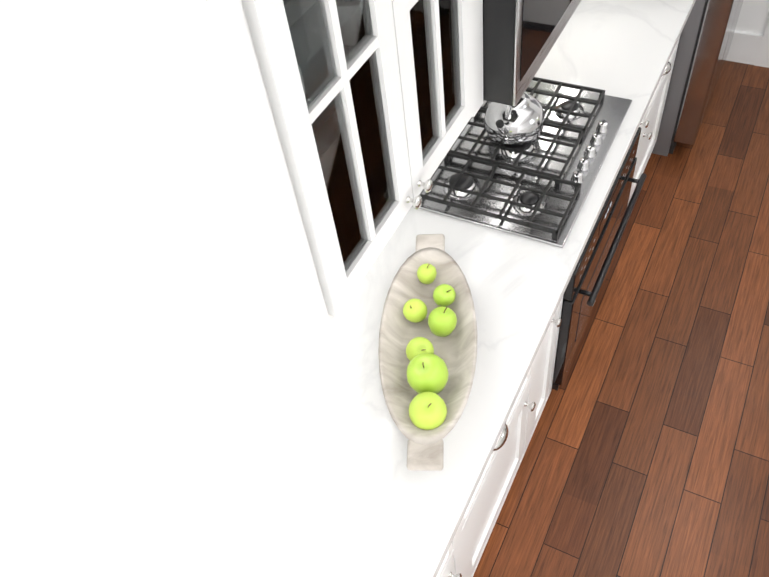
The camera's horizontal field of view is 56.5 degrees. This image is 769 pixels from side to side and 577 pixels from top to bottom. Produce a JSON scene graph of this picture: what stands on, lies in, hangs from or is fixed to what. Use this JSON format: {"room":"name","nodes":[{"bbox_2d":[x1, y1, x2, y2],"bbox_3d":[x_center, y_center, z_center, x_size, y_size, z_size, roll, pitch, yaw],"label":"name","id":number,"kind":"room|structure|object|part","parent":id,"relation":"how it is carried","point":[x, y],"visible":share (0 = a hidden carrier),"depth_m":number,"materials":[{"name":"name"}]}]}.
{"room":"kitchen","nodes":[
{"label":"kitchen","id":0,"kind":"room"},
{"bbox_2d":[473,61,768,576],"bbox_3d":[1.205,0.987,2.346,3.140,0.060,7.100,18,55,22],"label":"floor","id":1,"kind":"structure","parent":0,"point":[646,454],"depth_m":2.79,"materials":[{"name":"brown wood"}]},
{"bbox_2d":[436,507,471,576],"bbox_3d":[-0.216,0.977,1.972,0.598,0.836,0.792,18,55,22],"label":"base cabinet","id":2,"kind":"object","parent":1,"relation":"on","point":[462,558],"depth_m":1.95,"materials":[{"name":"white wood"}]},
{"bbox_2d":[468,330,547,576],"bbox_3d":[0.087,0.502,2.326,0.598,0.836,0.643,18,55,22],"label":"base cabinet","id":3,"kind":"object","parent":1,"relation":"on","point":[487,501],"depth_m":2.29,"materials":[{"name":"white wood"}]},
{"bbox_2d":[536,294,563,425],"bbox_3d":[0.275,0.209,2.544,0.598,0.836,0.298,18,55,22],"label":"base cabinet","id":4,"kind":"object","parent":1,"relation":"on","point":[550,342],"depth_m":2.49,"materials":[{"name":"white wood"}]},
{"bbox_2d":[627,90,655,205],"bbox_3d":[0.763,-0.553,3.113,0.598,0.836,0.261,18,55,22],"label":"base cabinet","id":5,"kind":"object","parent":1,"relation":"on","point":[647,117],"depth_m":3.03,"materials":[{"name":"white wood"}]},
{"bbox_2d":[552,127,646,390],"bbox_3d":[0.585,-0.174,2.787,0.628,0.682,0.776,18,55,22],"label":"wall oven","id":6,"kind":"object","parent":5,"relation":"in","point":[587,280],"visible":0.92,"depth_m":2.54,"materials":[{"name":"black metal"}]},
{"bbox_2d":[636,37,679,184],"bbox_3d":[0.933,-0.819,3.311,0.598,0.836,0.596,18,55,22],"label":"base cabinet","id":7,"kind":"object","parent":1,"relation":"on","point":[658,105],"depth_m":3.31,"materials":[{"name":"white wood"}]},
{"bbox_2d":[165,0,695,576],"bbox_3d":[0.081,0.155,1.992,0.633,0.040,4.185,18,55,22],"label":"countertop","id":8,"kind":"structure","parent":7,"relation":"on","point":[323,482],"depth_m":1.84,"materials":[{"name":"stone"}]},
{"bbox_2d":[378,234,476,470],"bbox_3d":[0.114,0.132,1.873,0.256,0.161,0.740,-2,50,7],"label":"dough bowl","id":9,"kind":"object","parent":8,"relation":"on","point":[427,352],"visible":1,"depth_m":1.87,"materials":[{"name":"beige wood"}]},
{"bbox_2d":[412,77,631,247],"bbox_3d":[0.476,-0.477,2.409,0.510,0.044,0.760,18,55,22],"label":"cooktop","id":10,"kind":"object","parent":8,"relation":"in","point":[538,188],"visible":0.75,"depth_m":2.34,"materials":[{"name":"silver metal"}]},
{"bbox_2d":[484,92,544,145],"bbox_3d":[0.420,-0.588,2.350,0.202,0.203,0.248,18,55,22],"label":"kettle","id":11,"kind":"object","parent":10,"relation":"on","point":[522,122],"visible":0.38,"depth_m":2.33,"materials":[{"name":"silver metal"}]},
{"bbox_2d":[652,0,743,155],"bbox_3d":[1.315,-1.609,3.330,0.745,1.732,0.860,18,55,22],"label":"refrigerator","id":12,"kind":"object","parent":1,"relation":"on","point":[705,39],"visible":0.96,"depth_m":3.30,"materials":[{"name":"grey metal"}]},
{"bbox_2d":[726,0,768,67],"bbox_3d":[2.422,-2.033,2.890,3.080,2.700,0.142,18,55,22],"label":"wall","id":13,"kind":"structure","parent":0,"point":[750,43],"depth_m":3.96,"materials":[{"name":"white paint"}]},
{"bbox_3d":[2.441,-1.857,3.114,0.970,2.130,0.138,18,55,22],"label":"door trim casing","id":14,"kind":"part","parent":13,"relation":"part of","materials":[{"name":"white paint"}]},
{"bbox_3d":[-0.357,-0.162,1.723,0.120,2.700,6.590,18,55,22],"label":"wall","id":15,"kind":"structure","parent":0,"visible":0},
{"bbox_2d":[0,0,359,576],"bbox_3d":[-0.470,-0.020,0.924,0.348,0.980,0.869,18,55,22],"label":"upper cabinet","id":16,"kind":"object","parent":15,"relation":"attached to","point":[206,206],"depth_m":0.90,"materials":[{"name":"white wood"}]},
{"bbox_2d":[483,0,580,105],"bbox_3d":[0.297,-0.919,1.942,0.427,0.407,0.758,18,55,22],"label":"range hood","id":17,"kind":"object","parent":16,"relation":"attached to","point":[520,37],"visible":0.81,"depth_m":1.75,"materials":[{"name":"black metal"}]}
]}

